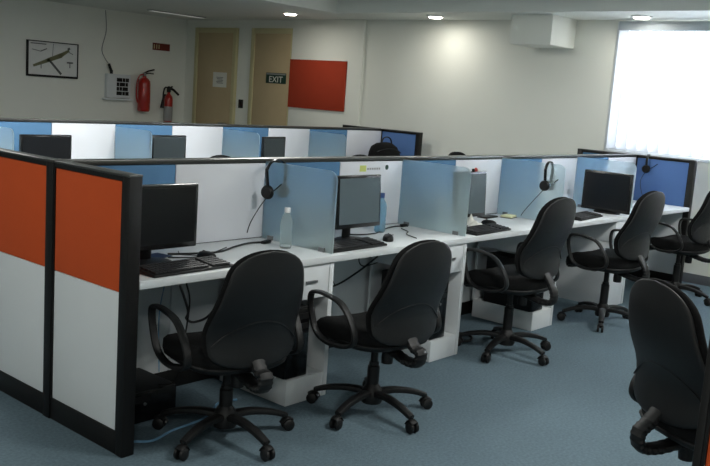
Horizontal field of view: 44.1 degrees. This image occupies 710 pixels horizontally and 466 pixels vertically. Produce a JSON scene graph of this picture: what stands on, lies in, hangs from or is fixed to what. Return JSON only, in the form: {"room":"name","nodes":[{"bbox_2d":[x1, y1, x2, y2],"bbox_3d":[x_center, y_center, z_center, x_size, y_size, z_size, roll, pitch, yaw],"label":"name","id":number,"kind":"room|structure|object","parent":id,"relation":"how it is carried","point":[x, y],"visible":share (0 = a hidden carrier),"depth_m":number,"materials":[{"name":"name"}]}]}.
{"room":"call center office","nodes":[
{"label":"call center office","id":0,"kind":"room"},
{"bbox_2d":[0,0,186,122],"bbox_3d":[-6.282,-1.718,9.098,0.150,2.755,11.100,12,12,40],"label":"wall","id":1,"kind":"structure","parent":0,"point":[130,37],"depth_m":11.94,"materials":[{"name":"paint"}]},
{"bbox_2d":[26,39,78,78],"bbox_3d":[-3.973,-2.277,11.519,0.025,0.460,0.738,12,12,40],"label":"framed picture","id":2,"kind":"object","parent":1,"relation":"attached to","point":[43,58],"visible":1,"depth_m":11.51,"materials":[{"name":"white"}]},
{"bbox_2d":[102,10,131,100],"bbox_3d":[-3.305,-2.460,12.194,0.100,1.210,0.454,12,12,40],"label":"electrical box","id":3,"kind":"object","parent":1,"relation":"attached to","point":[117,86],"visible":1,"depth_m":12.23,"materials":[{"name":"white plastic"},{"name":"black plastic"}]},
{"bbox_2d":[102,97,131,100],"bbox_3d":[-3.339,-1.877,12.296,0.100,0.025,0.430,12,12,40],"label":"shelf","id":4,"kind":"object","parent":3,"relation":"attached to","point":[109,98],"depth_m":12.27,"materials":[{"name":"white laminate"}]},
{"bbox_2d":[116,78,128,95],"bbox_3d":[-3.262,-2.053,12.309,0.005,0.238,0.196,12,12,40],"label":"grille","id":5,"kind":"object","parent":3,"relation":"attached to","point":[122,84],"depth_m":12.30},
{"bbox_2d":[136,69,154,111],"bbox_3d":[-3.012,-2.044,12.520,0.227,0.611,0.212,5,9,6],"label":"fire extinguisher","id":6,"kind":"object","parent":1,"relation":"attached to","point":[143,98],"visible":1,"depth_m":12.48,"materials":[{"name":"metal"}]},
{"bbox_2d":[153,43,169,50],"bbox_3d":[-2.822,-2.709,12.769,0.007,0.100,0.300,12,12,40],"label":"fire sign","id":7,"kind":"object","parent":1,"relation":"attached to","point":[156,46],"visible":1,"depth_m":12.77,"materials":[{"name":"red plastic"}]},
{"bbox_2d":[160,86,178,121],"bbox_3d":[-2.762,-1.905,12.912,0.164,0.530,0.324,12,12,40],"label":"fire extinguisher","id":8,"kind":"object","parent":1,"relation":"attached to","point":[167,99],"visible":1,"depth_m":12.86,"materials":[{"name":"red metal"}]},
{"bbox_2d":[287,20,367,126],"bbox_3d":[-0.414,-1.500,11.338,1.245,2.455,0.050,12,12,40],"label":"wall column","id":9,"kind":"structure","parent":0,"point":[328,40],"depth_m":11.10,"materials":[{"name":"paint"}]},
{"bbox_2d":[287,59,347,111],"bbox_3d":[-0.497,-1.915,11.324,1.000,0.625,0.022,12,12,40],"label":"board","id":10,"kind":"object","parent":9,"relation":"attached to","point":[313,84],"visible":1,"depth_m":11.30,"materials":[{"name":"red fabric"}]},
{"bbox_2d":[0,278,709,465],"bbox_3d":[-1.011,0.789,4.811,14.350,0.100,11.250,12,12,40],"label":"floor","id":11,"kind":"structure","parent":0,"point":[578,408],"depth_m":4.32,"materials":[{"name":"blue carpet"}]},
{"bbox_2d":[43,159,64,417],"bbox_3d":[-1.348,0.257,3.929,0.061,1.176,0.071,12,12,40],"label":"post","id":12,"kind":"object","parent":11,"relation":"on","point":[50,162],"visible":0.59,"depth_m":3.90,"materials":[{"name":"metal"}]},
{"bbox_2d":[0,148,142,457],"bbox_3d":[-1.368,0.254,3.947,1.240,1.175,0.066,12,12,40],"label":"wall","id":13,"kind":"structure","parent":11,"relation":"on","point":[97,211],"depth_m":3.77,"materials":[{"name":"orange fabric"}]},
{"bbox_2d":[135,368,175,423],"bbox_3d":[-1.111,0.763,4.129,0.410,0.150,0.360,12,12,40],"label":"computer tower","id":14,"kind":"object","parent":11,"relation":"on","point":[151,398],"visible":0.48,"depth_m":4.06,"materials":[{"name":"black plastic"}]},
{"bbox_2d":[134,399,236,442],"bbox_3d":[-0.760,0.867,4.067,0.079,0.013,0.706,9,10,27],"label":"cable","id":15,"kind":"object","parent":11,"relation":"on","point":[217,403],"visible":0.74,"depth_m":3.92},
{"bbox_2d":[0,118,381,158],"bbox_3d":[-1.725,-0.430,8.099,0.066,1.174,6.000,12,12,40],"label":"wall","id":16,"kind":"structure","parent":11,"relation":"on","point":[91,139],"depth_m":8.12,"materials":[{"name":"blue fabric"}]},
{"bbox_3d":[-1.481,-0.516,7.882,0.556,0.035,5.984,12,12,40],"label":"countertop","id":17,"kind":"structure","parent":16,"relation":"attached to","visible":0},
{"bbox_2d":[0,127,13,149],"bbox_3d":[-2.666,-0.599,6.507,0.516,0.390,0.024,12,12,40],"label":"divider","id":18,"kind":"object","parent":17,"relation":"on","point":[6,134],"visible":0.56,"depth_m":6.37,"materials":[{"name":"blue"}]},
{"bbox_2d":[19,134,71,158],"bbox_3d":[-2.386,-0.585,6.707,0.170,0.340,0.420,12,12,40],"label":"monitor","id":19,"kind":"object","parent":17,"relation":"on","point":[53,146],"visible":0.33,"depth_m":6.66,"materials":[{"name":"black plastic"}]},
{"bbox_2d":[115,126,151,158],"bbox_3d":[-1.876,-0.684,7.407,0.516,0.390,0.024,12,12,40],"label":"divider","id":20,"kind":"object","parent":17,"relation":"on","point":[129,142],"visible":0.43,"depth_m":7.39,"materials":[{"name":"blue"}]},
{"bbox_2d":[152,135,185,157],"bbox_3d":[-1.636,-0.671,7.561,0.170,0.350,0.360,12,12,40],"label":"monitor","id":21,"kind":"object","parent":17,"relation":"on","point":[163,146],"visible":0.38,"depth_m":7.51,"materials":[{"name":"black plastic"}]},
{"bbox_2d":[222,129,259,156],"bbox_3d":[-1.087,-0.770,8.306,0.516,0.390,0.024,12,12,40],"label":"divider","id":22,"kind":"object","parent":17,"relation":"on","point":[235,143],"visible":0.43,"depth_m":8.29,"materials":[{"name":"blue"}]},
{"bbox_2d":[261,137,285,156],"bbox_3d":[-0.823,-0.760,8.487,0.170,0.350,0.330,10,11,33],"label":"monitor","id":23,"kind":"object","parent":17,"relation":"on","point":[270,146],"visible":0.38,"depth_m":8.43,"materials":[{"name":"black plastic"}]},
{"bbox_2d":[308,131,345,156],"bbox_3d":[-0.297,-0.857,9.206,0.516,0.390,0.024,12,12,40],"label":"divider","id":24,"kind":"object","parent":17,"relation":"on","point":[321,144],"visible":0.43,"depth_m":9.19,"materials":[{"name":"blue"}]},
{"bbox_2d":[368,136,400,155],"bbox_3d":[0.334,-0.891,9.805,0.410,0.382,0.242,-3,11,-37],"label":"bag","id":25,"kind":"object","parent":17,"relation":"on","point":[382,148],"visible":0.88,"depth_m":9.70,"materials":[{"name":"fabric"}]},
{"bbox_2d":[210,155,230,157],"bbox_3d":[-1.346,-0.187,7.327,0.645,0.990,0.646,9,10,26],"label":"office chair","id":26,"kind":"object","parent":11,"relation":"on","point":[215,156],"visible":0.04,"depth_m":7.05,"materials":[{"name":"black plastic"}]},
{"bbox_2d":[148,250,303,461],"bbox_3d":[-0.534,0.468,3.838,0.634,0.905,0.628,-3,11,-38],"label":"office chair","id":27,"kind":"object","parent":11,"relation":"on","point":[253,320],"visible":1,"depth_m":3.62,"materials":[{"name":"black plastic"}]},
{"bbox_2d":[219,262,333,406],"bbox_3d":[-0.422,0.463,4.562,0.536,0.704,0.295,12,12,40],"label":"pedestal","id":28,"kind":"object","parent":11,"relation":"on","point":[283,392],"visible":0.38,"depth_m":4.44,"materials":[{"name":"white laminate"}]},
{"bbox_2d":[268,304,308,379],"bbox_3d":[-0.432,0.517,4.486,0.410,0.360,0.150,12,12,40],"label":"computer tower","id":29,"kind":"object","parent":28,"relation":"on","point":[294,365],"visible":0.3,"depth_m":4.37,"materials":[{"name":"black plastic"}]},
{"bbox_2d":[139,200,688,289],"bbox_3d":[0.887,-0.043,5.974,0.560,0.035,5.984,12,12,40],"label":"desk","id":30,"kind":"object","parent":28,"relation":"on","point":[519,226],"depth_m":4.68,"materials":[{"name":"white laminate"}]},
{"bbox_2d":[151,253,171,257],"bbox_3d":[-0.926,0.111,4.038,0.094,0.010,0.146,9,10,29],"label":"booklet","id":31,"kind":"object","parent":30,"relation":"on","point":[161,255],"visible":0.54,"depth_m":4.06,"materials":[{"name":"paper"}]},
{"bbox_2d":[158,286,164,371],"bbox_3d":[-0.928,0.388,4.228,0.034,0.526,0.190,4,9,0],"label":"cable","id":32,"kind":"object","parent":30,"relation":"hanging from","point":[164,286],"visible":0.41,"depth_m":4.21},
{"bbox_2d":[140,183,198,264],"bbox_3d":[-0.906,-0.041,3.885,0.170,0.360,0.440,12,12,40],"label":"monitor","id":33,"kind":"object","parent":30,"relation":"on","point":[169,211],"visible":0.58,"depth_m":3.89,"materials":[{"name":"black plastic"}]},
{"bbox_2d":[158,283,190,384],"bbox_3d":[-0.788,0.462,3.925,0.074,0.561,0.322,-1,10,-30],"label":"cable","id":34,"kind":"object","parent":30,"relation":"hanging from","point":[186,283],"visible":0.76,"depth_m":3.91,"materials":[{"name":"black rubber"}]},
{"bbox_2d":[140,256,232,277],"bbox_3d":[-0.747,0.144,3.843,0.156,0.031,0.450,11,11,38],"label":"keyboard","id":35,"kind":"object","parent":30,"relation":"on","point":[191,265],"visible":0.97,"depth_m":3.80,"materials":[{"name":"black plastic"}]},
{"bbox_2d":[179,284,210,322],"bbox_3d":[-0.711,0.291,4.152,0.069,0.283,0.891,5,9,5],"label":"cable","id":36,"kind":"object","parent":30,"relation":"hanging from","point":[180,285],"visible":0.62,"depth_m":3.79,"materials":[{"name":"black rubber"}]},
{"bbox_2d":[178,250,215,256],"bbox_3d":[-0.756,0.092,4.134,0.255,0.041,0.063,9,10,29],"label":"mouse","id":37,"kind":"object","parent":30,"relation":"on","point":[203,253],"visible":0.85,"depth_m":4.08,"materials":[{"name":"black plastic"}]},
{"bbox_2d":[168,247,226,257],"bbox_3d":[-0.724,0.098,4.207,0.078,0.007,0.418,9,10,30],"label":"cable","id":38,"kind":"object","parent":30,"relation":"on","point":[225,247],"visible":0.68,"depth_m":4.09,"materials":[{"name":"black rubber"}]},
{"bbox_2d":[168,241,260,254],"bbox_3d":[-0.649,0.078,4.368,0.096,0.011,0.663,11,11,36],"label":"cable","id":39,"kind":"object","parent":30,"relation":"on","point":[191,253],"visible":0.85,"depth_m":4.30,"materials":[{"name":"black rubber"}]},
{"bbox_2d":[261,239,271,243],"bbox_3d":[-0.467,0.045,4.639,0.024,0.016,0.085,8,10,23],"label":"adapter","id":40,"kind":"object","parent":30,"relation":"on","point":[267,240],"visible":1,"depth_m":4.62,"materials":[{"name":"black plastic"}]},
{"bbox_2d":[279,207,292,248],"bbox_3d":[-0.354,-0.027,4.524,0.062,0.211,0.062,12,12,40],"label":"water bottle","id":41,"kind":"object","parent":30,"relation":"on","point":[286,221],"visible":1,"depth_m":4.50,"materials":[{"name":"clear plastic"}]},
{"bbox_2d":[262,161,337,253],"bbox_3d":[-0.296,-0.141,4.597,0.523,0.420,0.024,12,12,40],"label":"divider","id":42,"kind":"object","parent":30,"relation":"on","point":[310,194],"visible":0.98,"depth_m":4.56,"materials":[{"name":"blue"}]},
{"bbox_2d":[247,159,285,232],"bbox_3d":[-0.431,-0.194,4.702,0.204,0.404,0.192,10,11,32],"label":"headset","id":43,"kind":"object","parent":42,"relation":"hanging from","point":[267,192],"visible":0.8,"depth_m":4.63,"materials":[{"name":"black plastic"}]},
{"bbox_2d":[261,185,273,198],"bbox_3d":[-0.464,-0.216,4.645,0.075,0.076,0.036,10,11,32],"label":"ear cup","id":44,"kind":"object","parent":43,"relation":"on","point":[267,192],"depth_m":4.63,"materials":[{"name":"black plastic"}]},
{"bbox_2d":[333,256,377,286],"bbox_3d":[-0.076,0.184,5.057,0.058,0.263,0.609,11,12,39],"label":"cable","id":45,"kind":"object","parent":30,"relation":"hanging from","point":[373,259],"visible":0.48,"depth_m":5.17,"materials":[{"name":"black rubber"}]},
{"bbox_2d":[334,174,380,240],"bbox_3d":[-0.015,-0.140,4.868,0.170,0.373,0.365,12,12,40],"label":"monitor","id":46,"kind":"object","parent":30,"relation":"on","point":[358,196],"visible":0.77,"depth_m":4.82,"materials":[{"name":"black plastic"}]},
{"bbox_2d":[333,237,386,252],"bbox_3d":[-0.025,0.061,4.696,0.156,0.031,0.450,11,12,39],"label":"keyboard","id":47,"kind":"object","parent":30,"relation":"on","point":[345,245],"visible":0.84,"depth_m":4.69,"materials":[{"name":"black plastic"}]},
{"bbox_2d":[358,259,377,266],"bbox_3d":[0.083,0.119,5.205,0.165,0.163,0.016,-5,13,-44],"label":"cable","id":48,"kind":"object","parent":30,"relation":"hanging from","point":[358,259],"visible":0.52,"depth_m":5.20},
{"bbox_2d":[350,225,407,234],"bbox_3d":[0.155,-0.015,5.321,0.098,0.009,0.643,10,11,35],"label":"cable","id":49,"kind":"object","parent":30,"relation":"on","point":[397,225],"visible":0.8,"depth_m":5.20,"materials":[{"name":"black rubber"}]},
{"bbox_2d":[374,193,386,232],"bbox_3d":[0.156,-0.123,5.274,0.066,0.238,0.066,12,12,40],"label":"water bottle","id":50,"kind":"object","parent":30,"relation":"on","point":[383,207],"visible":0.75,"depth_m":5.25,"materials":[{"name":"blue plastic"}]},
{"bbox_2d":[382,233,393,241],"bbox_3d":[0.193,0.012,5.071,0.063,0.041,0.255,4,9,2],"label":"mouse","id":51,"kind":"object","parent":30,"relation":"on","point":[388,237],"visible":1,"depth_m":4.96,"materials":[{"name":"black plastic"}]},
{"bbox_2d":[398,159,470,235],"bbox_3d":[0.494,-0.227,5.497,0.523,0.420,0.024,12,12,40],"label":"divider","id":52,"kind":"object","parent":30,"relation":"on","point":[433,196],"visible":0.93,"depth_m":5.48,"materials":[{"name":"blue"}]},
{"bbox_2d":[467,214,481,226],"bbox_3d":[0.765,-0.090,5.789,0.166,0.098,0.220,12,12,40],"label":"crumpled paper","id":53,"kind":"object","parent":30,"relation":"on","point":[470,221],"visible":0.43,"depth_m":5.75,"materials":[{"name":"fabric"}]},
{"bbox_2d":[467,171,486,225],"bbox_3d":[0.724,-0.228,5.786,0.170,0.365,0.350,12,12,40],"label":"monitor","id":54,"kind":"object","parent":30,"relation":"on","point":[477,198],"visible":0.28,"depth_m":5.80,"materials":[{"name":"black plastic"}]},
{"bbox_2d":[477,214,497,218],"bbox_3d":[0.960,-0.119,6.336,0.080,0.011,0.180,10,11,34],"label":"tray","id":55,"kind":"object","parent":30,"relation":"on","point":[488,216],"visible":0.97,"depth_m":6.29,"materials":[{"name":"plastic"}]},
{"bbox_2d":[466,223,510,235],"bbox_3d":[0.830,-0.026,5.632,0.156,0.031,0.450,11,11,37],"label":"keyboard","id":56,"kind":"object","parent":30,"relation":"on","point":[489,228],"visible":0.95,"depth_m":5.59,"materials":[{"name":"black plastic"}]},
{"bbox_2d":[481,219,496,223],"bbox_3d":[0.839,-0.081,5.949,0.255,0.041,0.063,8,10,23],"label":"mouse","id":57,"kind":"object","parent":30,"relation":"on","point":[486,221],"visible":0.48,"depth_m":5.90,"materials":[{"name":"black plastic"}]},
{"bbox_2d":[501,214,516,218],"bbox_3d":[1.124,-0.123,6.418,0.090,0.018,0.130,9,10,29],"label":"pad","id":58,"kind":"object","parent":30,"relation":"on","point":[509,216],"visible":1,"depth_m":6.38,"materials":[{"name":"beige paper"}]},
{"bbox_2d":[497,158,565,219],"bbox_3d":[1.283,-0.313,6.396,0.523,0.420,0.024,12,12,40],"label":"divider","id":59,"kind":"object","parent":30,"relation":"on","point":[520,180],"visible":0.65,"depth_m":6.41,"materials":[{"name":"blue"}]},
{"bbox_2d":[521,161,557,214],"bbox_3d":[1.361,-0.316,6.309,0.244,0.407,0.182,10,11,32],"label":"headset","id":60,"kind":"object","parent":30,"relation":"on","point":[544,185],"visible":0.79,"depth_m":6.23,"materials":[{"name":"black plastic"}]},
{"bbox_2d":[539,180,549,190],"bbox_3d":[1.352,-0.338,6.252,0.075,0.076,0.036,10,11,32],"label":"ear cup","id":61,"kind":"object","parent":60,"relation":"on","point":[544,185],"depth_m":6.24,"materials":[{"name":"black plastic"}]},
{"bbox_2d":[575,211,602,220],"bbox_3d":[1.748,-0.134,6.723,0.156,0.031,0.450,10,11,34],"label":"keyboard","id":62,"kind":"object","parent":30,"relation":"on","point":[584,215],"visible":0.8,"depth_m":6.70,"materials":[{"name":"black plastic"}]},
{"bbox_2d":[573,157,636,212],"bbox_3d":[2.073,-0.399,7.296,0.523,0.420,0.024,12,12,40],"label":"divider","id":63,"kind":"object","parent":30,"relation":"on","point":[583,163],"visible":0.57,"depth_m":7.32,"materials":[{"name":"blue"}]},
{"bbox_2d":[581,169,633,214],"bbox_3d":[2.070,-0.331,7.142,0.420,0.335,0.170,12,12,42],"label":"monitor","id":64,"kind":"object","parent":30,"relation":"on","point":[604,192],"visible":1,"depth_m":7.09,"materials":[{"name":"black plastic"}]},
{"bbox_2d":[65,154,636,385],"bbox_3d":[0.642,0.042,6.193,0.066,1.174,6.000,12,12,40],"label":"wall","id":65,"kind":"structure","parent":11,"relation":"on","point":[229,189],"depth_m":4.64,"materials":[{"name":"white laminate"}]},
{"bbox_2d":[360,165,379,171],"bbox_3d":[0.094,-0.398,5.399,0.001,0.038,0.195,12,12,40],"label":"sticker","id":66,"kind":"object","parent":65,"relation":"attached to","point":[362,167],"visible":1,"depth_m":5.36,"materials":[{"name":"yellow paper"}]},
{"bbox_2d":[306,240,451,433],"bbox_3d":[0.125,0.440,4.261,0.664,0.920,0.634,-4,12,-41],"label":"office chair","id":67,"kind":"object","parent":11,"relation":"on","point":[404,313],"visible":1,"depth_m":4.07,"materials":[{"name":"black plastic"}]},
{"bbox_2d":[343,125,422,155],"bbox_3d":[0.269,-0.648,10.371,1.174,1.174,0.066,12,12,40],"label":"wall","id":68,"kind":"structure","parent":11,"relation":"on","point":[409,143],"depth_m":10.04,"materials":[{"name":"blue fabric"}]},
{"bbox_2d":[367,243,466,361],"bbox_3d":[0.368,0.377,5.461,0.536,0.704,0.295,12,12,40],"label":"pedestal","id":69,"kind":"object","parent":11,"relation":"on","point":[447,345],"visible":0.38,"depth_m":5.39,"materials":[{"name":"white laminate"}]},
{"bbox_2d":[381,269,448,339],"bbox_3d":[0.357,0.431,5.386,0.410,0.360,0.150,12,12,40],"label":"computer tower","id":70,"kind":"object","parent":69,"relation":"on","point":[443,302],"visible":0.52,"depth_m":5.29,"materials":[{"name":"black plastic"}]},
{"bbox_2d":[449,152,464,154],"bbox_3d":[1.188,-0.237,8.562,0.659,1.060,0.640,10,11,35],"label":"office chair","id":71,"kind":"object","parent":11,"relation":"on","point":[451,153],"visible":0.05,"depth_m":8.66,"materials":[{"name":"black plastic"}]},
{"bbox_2d":[459,332,472,341],"bbox_3d":[0.658,0.683,5.851,0.293,0.016,0.215,12,12,40],"label":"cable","id":72,"kind":"object","parent":11,"relation":"on","point":[471,336],"visible":0.3,"depth_m":5.76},
{"bbox_2d":[472,235,555,330],"bbox_3d":[1.157,0.291,6.361,0.536,0.704,0.295,12,12,40],"label":"pedestal","id":73,"kind":"object","parent":11,"relation":"on","point":[530,321],"visible":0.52,"depth_m":6.30,"materials":[{"name":"white laminate"}]},
{"bbox_2d":[483,251,543,311],"bbox_3d":[1.147,0.345,6.285,0.410,0.360,0.150,12,12,40],"label":"computer tower","id":74,"kind":"object","parent":73,"relation":"on","point":[506,258],"visible":0.36,"depth_m":6.26,"materials":[{"name":"black plastic"}]},
{"bbox_2d":[458,197,575,365],"bbox_3d":[1.006,0.252,5.478,0.644,1.035,0.615,-4,12,-41],"label":"office chair","id":75,"kind":"object","parent":11,"relation":"on","point":[537,258],"visible":0.96,"depth_m":5.29,"materials":[{"name":"black fabric"}]},
{"bbox_2d":[556,220,626,304],"bbox_3d":[1.947,0.205,7.261,0.536,0.704,0.295,12,12,40],"label":"pedestal","id":76,"kind":"object","parent":11,"relation":"on","point":[578,284],"visible":0.34,"depth_m":7.14,"materials":[{"name":"white laminate"}]},
{"bbox_2d":[557,191,664,332],"bbox_3d":[1.887,0.164,6.458,0.637,1.027,0.636,-4,12,-43],"label":"office chair","id":77,"kind":"object","parent":11,"relation":"on","point":[632,242],"visible":0.93,"depth_m":6.25,"materials":[{"name":"black fabric"}]},
{"bbox_2d":[577,148,697,283],"bbox_3d":[2.636,-0.175,8.465,1.174,1.175,0.066,12,12,40],"label":"wall","id":78,"kind":"structure","parent":11,"relation":"on","point":[674,177],"depth_m":8.19,"materials":[{"name":"blue fabric"}]},
{"bbox_2d":[640,154,657,192],"bbox_3d":[2.770,-0.518,8.267,0.140,0.445,0.234,9,10,26],"label":"headset","id":79,"kind":"object","parent":78,"relation":"hanging from","point":[645,168],"visible":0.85,"depth_m":8.24,"materials":[{"name":"black plastic"}]},
{"bbox_2d":[642,165,649,172],"bbox_3d":[2.743,-0.604,8.261,0.075,0.076,0.036,9,10,26],"label":"ear cup","id":80,"kind":"object","parent":79,"relation":"on","point":[645,168],"depth_m":8.24,"materials":[{"name":"black plastic"}]},
{"bbox_2d":[628,278,707,461],"bbox_3d":[1.316,0.654,3.245,0.662,0.985,0.637,2,9,-15],"label":"office chair","id":81,"kind":"object","parent":11,"relation":"on","point":[666,327],"visible":0.95,"depth_m":3.08,"materials":[{"name":"black plastic"}]},
{"bbox_2d":[649,191,709,305],"bbox_3d":[2.817,0.062,7.509,0.664,1.030,0.634,-4,12,-43],"label":"office chair","id":82,"kind":"object","parent":11,"relation":"on","point":[697,242],"visible":0.72,"depth_m":7.33,"materials":[{"name":"black plastic"}]},
{"bbox_2d":[692,338,709,465],"bbox_3d":[1.032,0.753,1.888,0.638,1.174,0.066,12,12,40],"label":"wall","id":83,"kind":"structure","parent":11,"relation":"on","point":[701,455],"depth_m":2.02,"materials":[{"name":"orange fabric"}]},
{"bbox_2d":[44,0,709,19],"bbox_3d":[-0.832,-1.708,4.415,14.050,0.060,10.950,12,12,40],"label":"ceiling","id":84,"kind":"structure","parent":0,"point":[210,9],"depth_m":9.72,"materials":[{"name":"paint"}]},
{"bbox_2d":[147,10,205,17],"bbox_3d":[-2.407,-2.965,11.874,0.120,0.018,0.900,12,12,40],"label":"recessed light","id":85,"kind":"object","parent":84,"relation":"in","point":[147,10],"visible":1,"depth_m":11.83,"materials":[{"name":"white"}]},
{"bbox_2d":[282,12,298,15],"bbox_3d":[-0.778,-2.631,10.543,0.200,0.030,0.200,12,12,40],"label":"recessed light","id":86,"kind":"object","parent":84,"relation":"in","point":[285,13],"visible":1,"depth_m":10.48,"materials":[{"name":"white plastic"}]},
{"bbox_2d":[426,15,444,18],"bbox_3d":[0.882,-2.363,9.604,0.200,0.030,0.200,12,12,40],"label":"recessed light","id":87,"kind":"object","parent":84,"relation":"in","point":[429,16],"visible":1,"depth_m":9.55,"materials":[{"name":"white plastic"}]},
{"bbox_2d":[296,0,709,7],"bbox_3d":[0.318,-1.506,2.958,10.390,0.160,10.250,12,12,40],"label":"trim","id":88,"kind":"structure","parent":84,"relation":"attached to","point":[331,3],"depth_m":8.92,"materials":[{"name":"paint"}]},
{"bbox_2d":[510,14,576,48],"bbox_3d":[1.921,-2.050,8.936,0.465,0.290,0.500,12,12,40],"label":"box","id":89,"kind":"object","parent":84,"relation":"attached to","point":[533,31],"visible":1,"depth_m":8.77,"materials":[{"name":"paint"}]},
{"bbox_2d":[631,15,652,19],"bbox_3d":[2.674,-2.007,8.172,0.200,0.030,0.200,12,12,40],"label":"recessed light","id":90,"kind":"object","parent":84,"relation":"in","point":[640,17],"visible":1,"depth_m":8.12,"materials":[{"name":"white plastic"}]},
{"bbox_2d":[634,17,649,19],"bbox_3d":[2.674,-2.005,8.173,0.148,0.026,0.148,12,12,40],"label":"diffuser","id":91,"kind":"object","parent":90,"relation":"attached to","point":[640,18],"depth_m":8.13,"materials":[{"name":"white plastic"}]},
{"bbox_2d":[183,20,709,276],"bbox_3d":[2.742,-1.015,8.748,14.350,2.755,0.150,12,12,40],"label":"wall","id":92,"kind":"structure","parent":0,"point":[463,85],"depth_m":9.78,"materials":[{"name":"paint"}]},
{"bbox_2d":[192,28,238,123],"bbox_3d":[-2.076,-1.787,12.744,0.915,2.345,0.089,12,12,40],"label":"door","id":93,"kind":"structure","parent":92,"relation":"in","point":[216,49],"depth_m":12.67,"materials":[{"name":"brown wood"}]},
{"bbox_2d":[213,72,226,87],"bbox_3d":[-1.945,-2.203,12.598,0.300,0.210,0.002,12,12,40],"label":"paper notice","id":94,"kind":"object","parent":93,"relation":"attached to","point":[219,78],"visible":1,"depth_m":12.60,"materials":[{"name":"grey paper"}]},
{"bbox_2d":[238,99,242,107],"bbox_3d":[-1.618,-1.826,12.386,0.090,0.120,0.018,12,12,40],"label":"wall switch","id":95,"kind":"object","parent":92,"relation":"attached to","point":[240,102],"visible":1,"depth_m":12.38,"materials":[{"name":"black plastic"}]},
{"bbox_2d":[247,28,292,125],"bbox_3d":[-1.201,-1.605,11.993,0.800,2.345,0.089,12,12,40],"label":"door","id":96,"kind":"structure","parent":92,"relation":"in","point":[271,48],"depth_m":11.93,"materials":[{"name":"brown wood"}]},
{"bbox_2d":[266,72,285,83],"bbox_3d":[-1.068,-2.090,11.836,0.390,0.140,0.007,12,12,40],"label":"exit sign","id":97,"kind":"object","parent":96,"relation":"attached to","point":[278,78],"visible":1,"depth_m":11.83,"materials":[{"name":"plastic"}]},
{"bbox_2d":[604,22,709,162],"bbox_3d":[4.061,-1.150,7.523,3.938,1.290,0.110,12,12,40],"label":"window","id":98,"kind":"structure","parent":92,"relation":"in","point":[705,160],"depth_m":8.62,"materials":[{"name":"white glass"}]},
{"bbox_2d":[606,21,709,157],"bbox_3d":[3.996,-1.163,7.453,3.849,1.240,0.060,12,12,40],"label":"vertical blind","id":99,"kind":"object","parent":98,"relation":"attached to","point":[655,28],"visible":1,"depth_m":8.36,"materials":[{"name":"white fabric"}]},
{"bbox_2d":[682,272,709,286],"bbox_3d":[3.921,0.580,7.757,10.510,0.090,0.012,12,12,40],"label":"baseboard","id":100,"kind":"structure","parent":92,"relation":"attached to","point":[687,277],"depth_m":8.33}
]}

